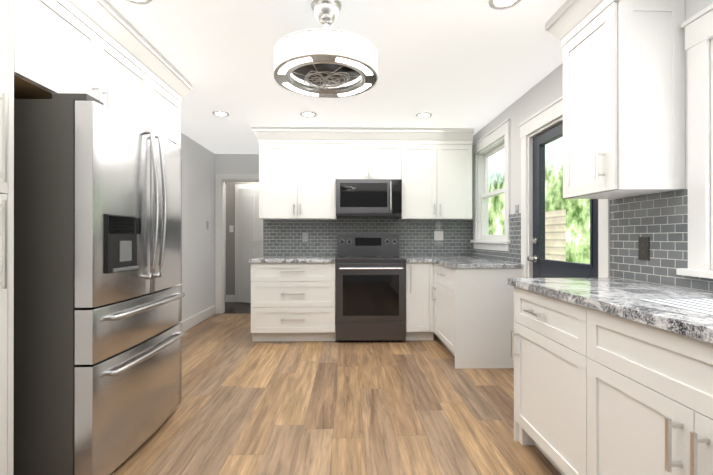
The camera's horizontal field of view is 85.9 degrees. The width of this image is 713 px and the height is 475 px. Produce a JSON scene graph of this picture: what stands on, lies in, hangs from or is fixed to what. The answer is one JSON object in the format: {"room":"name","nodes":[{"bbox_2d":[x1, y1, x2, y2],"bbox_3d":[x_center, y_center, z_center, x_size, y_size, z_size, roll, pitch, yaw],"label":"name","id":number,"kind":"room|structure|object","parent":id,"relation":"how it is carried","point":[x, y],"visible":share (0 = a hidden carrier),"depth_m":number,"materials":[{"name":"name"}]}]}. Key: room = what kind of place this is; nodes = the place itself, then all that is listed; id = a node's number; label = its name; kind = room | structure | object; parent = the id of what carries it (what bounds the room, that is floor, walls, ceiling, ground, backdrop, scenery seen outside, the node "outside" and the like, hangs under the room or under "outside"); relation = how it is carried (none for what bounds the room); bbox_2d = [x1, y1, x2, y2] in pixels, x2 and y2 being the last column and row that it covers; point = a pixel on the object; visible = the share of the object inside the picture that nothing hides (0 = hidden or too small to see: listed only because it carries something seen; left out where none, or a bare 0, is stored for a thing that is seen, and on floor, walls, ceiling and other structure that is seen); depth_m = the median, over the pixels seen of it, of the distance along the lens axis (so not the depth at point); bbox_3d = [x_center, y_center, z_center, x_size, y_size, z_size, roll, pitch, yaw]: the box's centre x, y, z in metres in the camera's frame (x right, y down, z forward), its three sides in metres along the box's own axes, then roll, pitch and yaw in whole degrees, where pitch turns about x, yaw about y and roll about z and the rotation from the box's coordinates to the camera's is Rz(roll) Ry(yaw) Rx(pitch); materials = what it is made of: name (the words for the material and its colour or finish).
{"room":"kitchen","nodes":[
{"label":"kitchen","id":0,"kind":"room"},
{"bbox_2d":[181,133,214,321],"bbox_3d":[-2.126,-0.063,2.114,0.140,2.420,7.620,0,0,-1],"label":"wall","id":1,"kind":"structure","parent":0,"point":[198,237],"depth_m":5.13,"materials":[{"name":"white paint"}]},
{"bbox_2d":[182,305,215,331],"bbox_3d":[-2.106,1.086,4.459,0.014,0.130,2.689,0,0,-1],"label":"baseboard","id":2,"kind":"structure","parent":1,"relation":"attached to","point":[190,322],"depth_m":5.13,"materials":[{"name":"white wood"}]},
{"bbox_2d":[215,154,258,313],"bbox_3d":[-1.672,-0.057,5.876,0.949,2.420,0.120,0,0,-1],"label":"wall","id":3,"kind":"structure","parent":0,"point":[236,163],"depth_m":5.81,"materials":[{"name":"white paint"}]},
{"bbox_2d":[216,174,258,313],"bbox_3d":[-1.666,0.095,5.867,0.930,2.115,0.138,0,0,-1],"label":"door frame","id":4,"kind":"structure","parent":3,"relation":"attached to","point":[224,178],"depth_m":5.79,"materials":[{"name":"white wood"}]},
{"bbox_2d":[225,182,258,294],"bbox_3d":[-1.572,-0.056,6.929,4.040,2.420,0.120,0,0,-1],"label":"wall","id":5,"kind":"structure","parent":0,"point":[230,240],"depth_m":6.84,"materials":[{"name":"grey paint"}]},
{"bbox_2d":[225,295,238,301],"bbox_3d":[-1.570,1.089,6.860,3.798,0.130,0.014,0,0,-1],"label":"baseboard","id":6,"kind":"structure","parent":5,"relation":"attached to","point":[228,298],"depth_m":6.84,"materials":[{"name":"white wood"}]},
{"bbox_2d":[225,184,258,294],"bbox_3d":[-2.212,0.039,6.829,1.915,1.970,0.019,0,0,-1],"label":"trim","id":7,"kind":"structure","parent":5,"relation":"attached to","point":[237,186],"depth_m":6.82,"materials":[{"name":"white wood"}]},
{"bbox_2d":[239,187,262,302],"bbox_3d":[-1.732,0.138,6.649,0.699,2.008,0.347,0,0,-1],"label":"hall door","id":8,"kind":"structure","parent":5,"relation":"in","point":[250,234],"depth_m":6.70,"materials":[{"name":"white wood"}]},
{"bbox_2d":[110,302,560,474],"bbox_3d":[-0.844,1.178,2.668,5.290,0.060,8.670,0,0,-1],"label":"floor","id":9,"kind":"structure","parent":0,"point":[247,406],"depth_m":2.51,"materials":[{"name":"brown wood"}]},
{"bbox_2d":[0,0,19,474],"bbox_3d":[-1.711,-0.064,1.310,0.648,2.420,0.481,0,0,-1],"label":"tall cabinet","id":10,"kind":"object","parent":9,"relation":"on","point":[9,9],"depth_m":1.53,"materials":[{"name":"white wood"}]},
{"bbox_2d":[20,0,151,129],"bbox_3d":[-1.729,-0.063,2.069,0.648,2.420,1.089,0,0,-1],"label":"upper cabinet","id":11,"kind":"object","parent":9,"relation":"on","point":[108,54],"depth_m":1.98,"materials":[{"name":"white wood"}]},
{"bbox_2d":[13,93,184,474],"bbox_3d":[-1.553,0.256,2.125,0.948,1.782,0.910,0,0,-1],"label":"fridge","id":12,"kind":"object","parent":9,"relation":"on","point":[99,334],"visible":1,"depth_m":1.69,"materials":[{"name":"grey metal"}]},
{"bbox_2d":[152,52,183,321],"bbox_3d":[-1.748,-0.061,2.852,0.648,2.420,0.524,0,0,-1],"label":"tall cabinet","id":13,"kind":"object","parent":9,"relation":"on","point":[167,88],"depth_m":2.86,"materials":[{"name":"white wood"}]},
{"bbox_2d":[251,262,335,341],"bbox_3d":[-0.696,0.713,4.456,0.919,0.876,0.681,0,0,-1],"label":"base cabinet","id":14,"kind":"object","parent":9,"relation":"on","point":[293,301],"visible":1,"depth_m":4.16,"materials":[{"name":"white wood"}]},
{"bbox_2d":[249,256,336,262],"bbox_3d":[-0.702,0.255,4.460,0.930,0.038,0.653,0,0,-1],"label":"countertop","id":15,"kind":"structure","parent":14,"relation":"on","point":[296,259],"depth_m":4.14,"materials":[{"name":"stone"}]},
{"bbox_2d":[335,234,405,340],"bbox_3d":[0.150,0.556,4.445,0.770,1.190,0.678,0,0,-1],"label":"range","id":16,"kind":"object","parent":9,"relation":"on","point":[370,287],"visible":1,"depth_m":4.17,"materials":[{"name":"black metal"}]},
{"bbox_2d":[405,262,433,340],"bbox_3d":[0.696,0.713,4.489,0.321,0.876,0.681,0,0,-1],"label":"base cabinet","id":17,"kind":"object","parent":9,"relation":"on","point":[419,305],"visible":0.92,"depth_m":4.20,"materials":[{"name":"white wood"}]},
{"bbox_2d":[432,263,522,368],"bbox_3d":[1.158,0.712,3.792,0.608,0.876,0.858,0,0,-1],"label":"base cabinet","id":18,"kind":"object","parent":9,"relation":"on","point":[473,318],"visible":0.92,"depth_m":3.35,"materials":[{"name":"white wood"}]},
{"bbox_2d":[400,256,523,268],"bbox_3d":[1.001,0.254,4.089,0.909,0.038,1.478,0,0,-1],"label":"countertop","id":19,"kind":"structure","parent":18,"relation":"on","point":[461,262],"depth_m":3.75,"materials":[{"name":"stone"}]},
{"bbox_2d":[511,286,570,474],"bbox_3d":[1.205,0.709,1.823,0.608,0.876,0.720,0,0,-1],"label":"base cabinet","id":20,"kind":"object","parent":9,"relation":"on","point":[541,335],"depth_m":1.86,"materials":[{"name":"white wood"}]},
{"bbox_2d":[571,303,712,474],"bbox_3d":[1.224,0.708,1.052,0.608,0.876,1.057,0,0,-1],"label":"base cabinet","id":21,"kind":"object","parent":9,"relation":"on","point":[596,392],"depth_m":1.26,"materials":[{"name":"white wood"}]},
{"bbox_2d":[508,278,712,343],"bbox_3d":[1.210,0.249,1.121,0.633,0.039,2.175,0,0,-1],"label":"countertop","id":22,"kind":"structure","parent":21,"relation":"on","point":[687,312],"depth_m":1.45,"materials":[{"name":"stone"}]},
{"bbox_2d":[107,0,566,153],"bbox_3d":[-0.846,-1.302,2.737,5.290,0.060,8.800,0,0,-1],"label":"ceiling","id":23,"kind":"structure","parent":0,"point":[477,65],"depth_m":2.74,"materials":[{"name":"white paint"}]},
{"bbox_2d":[126,0,151,4],"bbox_3d":[-1.163,-1.269,1.999,0.170,0.008,0.170,0,0,-1],"label":"recessed light","id":24,"kind":"object","parent":23,"relation":"in","point":[141,2],"visible":1,"depth_m":2.06,"materials":[{"name":"white"}]},
{"bbox_2d":[212,111,229,116],"bbox_3d":[-1.390,-1.266,3.925,0.170,0.008,0.170,0,0,-1],"label":"recessed light","id":25,"kind":"object","parent":23,"relation":"in","point":[221,113],"visible":0.98,"depth_m":3.92,"materials":[{"name":"white"}]},
{"bbox_2d":[300,111,316,116],"bbox_3d":[-0.495,-1.266,3.946,0.170,0.008,0.170,0,0,-1],"label":"recessed light","id":26,"kind":"object","parent":23,"relation":"in","point":[308,114],"visible":0.98,"depth_m":3.95,"materials":[{"name":"white"}]},
{"bbox_2d":[274,0,377,97],"bbox_3d":[-0.166,-1.067,2.103,0.566,0.409,0.566,0,0,-1],"label":"pendant light","id":27,"kind":"object","parent":23,"relation":"hanging from","point":[325,62],"visible":1,"depth_m":1.99,"materials":[{"name":"silver metal"}]},
{"bbox_2d":[416,112,431,117],"bbox_3d":[0.700,-1.266,3.975,0.170,0.008,0.170,0,0,-1],"label":"recessed light","id":28,"kind":"object","parent":23,"relation":"in","point":[423,115],"visible":1,"depth_m":3.98,"materials":[{"name":"white"}]},
{"bbox_2d":[489,0,520,9],"bbox_3d":[0.796,-1.269,2.046,0.170,0.008,0.170,0,0,-1],"label":"recessed light","id":29,"kind":"object","parent":23,"relation":"in","point":[500,4],"visible":1,"depth_m":2.08,"materials":[{"name":"white"}]},
{"bbox_2d":[471,0,712,291],"bbox_3d":[1.591,-0.064,1.623,0.130,2.420,6.459,0,0,-1],"label":"wall","id":30,"kind":"structure","parent":0,"point":[547,90],"depth_m":3.26,"materials":[{"name":"white paint"}]},
{"bbox_2d":[470,118,510,251],"bbox_3d":[1.505,-0.502,4.193,0.180,1.275,1.070,0,0,-1],"label":"window","id":31,"kind":"structure","parent":30,"relation":"in","point":[482,237],"depth_m":4.34,"materials":[{"name":"white wood"}]},
{"bbox_2d":[515,205,518,213],"bbox_3d":[1.474,-0.241,3.527,0.012,0.120,0.070,0,0,-1],"label":"light switch","id":32,"kind":"object","parent":30,"relation":"attached to","point":[516,209],"visible":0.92,"depth_m":3.52,"materials":[{"name":"grey plastic"}]},
{"bbox_2d":[527,122,597,277],"bbox_3d":[1.514,0.136,2.842,0.117,1.989,0.914,0,0,-1],"label":"exterior door","id":33,"kind":"structure","parent":30,"relation":"in","point":[543,267],"depth_m":3.06,"materials":[{"name":"grey wood"}]},
{"bbox_2d":[519,96,610,277],"bbox_3d":[1.546,0.068,2.843,0.162,2.160,1.180,0,0,-1],"label":"door frame","id":34,"kind":"structure","parent":30,"relation":"attached to","point":[552,112],"depth_m":3.27,"materials":[{"name":"white painted wood"}]},
{"bbox_2d":[470,189,712,291],"bbox_3d":[1.500,0.005,2.516,0.008,0.453,4.649,0,0,-1],"label":"backsplash","id":35,"kind":"structure","parent":30,"relation":"attached to","point":[660,220],"depth_m":1.98,"materials":[{"name":"tile"}]},
{"bbox_2d":[638,237,649,259],"bbox_3d":[1.503,0.057,2.006,0.008,0.120,0.070,0,0,-1],"label":"outlet","id":36,"kind":"object","parent":35,"relation":"attached to","point":[643,248],"visible":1,"depth_m":2.00,"materials":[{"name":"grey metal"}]},
{"bbox_2d":[545,0,684,198],"bbox_3d":[1.323,-0.748,1.994,0.386,1.050,0.581,0,0,-1],"label":"upper cabinet","id":37,"kind":"object","parent":30,"relation":"attached to","point":[623,98],"visible":1,"depth_m":1.78,"materials":[{"name":"white wood"}]},
{"bbox_2d":[676,3,712,278],"bbox_3d":[1.577,-0.407,1.184,0.180,1.155,1.170,0,0,-1],"label":"window","id":38,"kind":"structure","parent":30,"relation":"in","point":[698,26],"depth_m":1.68,"materials":[{"name":"white wood"}]},
{"bbox_3d":[0.195,-0.058,5.401,2.760,2.420,1.160,0,0,-1],"label":"wall","id":39,"kind":"structure","parent":0,"visible":0},
{"bbox_2d":[256,127,335,219],"bbox_3d":[-0.693,-0.744,4.634,0.898,1.050,0.330,0,0,-1],"label":"upper cabinet","id":40,"kind":"object","parent":39,"relation":"attached to","point":[302,170],"depth_m":4.47,"materials":[{"name":"white wood"}]},
{"bbox_2d":[263,217,469,255],"bbox_3d":[0.138,-0.067,4.814,2.602,0.604,0.008,0,0,-1],"label":"backsplash","id":41,"kind":"structure","parent":39,"relation":"attached to","point":[284,237],"depth_m":4.81,"materials":[{"name":"tile"}]},
{"bbox_2d":[302,232,307,241],"bbox_3d":[-0.640,-0.006,4.785,0.070,0.115,0.012,0,0,-1],"label":"electrical outlet","id":42,"kind":"object","parent":41,"relation":"attached to","point":[304,236],"visible":1,"depth_m":4.79,"materials":[{"name":"grey plastic"}]},
{"bbox_2d":[434,231,442,239],"bbox_3d":[1.037,-0.021,4.827,0.115,0.115,0.008,0,0,-1],"label":"electrical outlet","id":43,"kind":"object","parent":41,"relation":"attached to","point":[438,235],"visible":1,"depth_m":4.83,"materials":[{"name":"white plastic"}]},
{"bbox_2d":[336,127,407,219],"bbox_3d":[0.138,-0.744,4.654,0.886,1.050,0.330,0,0,-1],"label":"upper cabinet","id":44,"kind":"object","parent":39,"relation":"attached to","point":[361,153],"depth_m":4.49,"materials":[{"name":"white wood"}]},
{"bbox_2d":[336,179,401,217],"bbox_3d":[0.140,-0.463,4.587,0.758,0.424,0.442,0,0,-1],"label":"over-the-range microwave","id":45,"kind":"object","parent":44,"relation":"attached to","point":[370,198],"visible":1,"depth_m":4.42,"materials":[{"name":"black metal"}]},
{"bbox_2d":[404,128,473,219],"bbox_3d":[0.942,-0.744,4.673,0.842,1.050,0.330,0,0,-1],"label":"upper cabinet","id":46,"kind":"object","parent":39,"relation":"attached to","point":[439,159],"depth_m":4.51,"materials":[{"name":"white wood"}]},
{"label":"outside","id":47,"kind":"structure","parent":0,"visible":0},
{"bbox_2d":[489,137,589,263],"bbox_3d":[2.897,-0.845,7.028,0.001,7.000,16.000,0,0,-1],"label":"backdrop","id":48,"kind":"structure","parent":47,"point":[559,242],"depth_m":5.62,"materials":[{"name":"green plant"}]}
]}

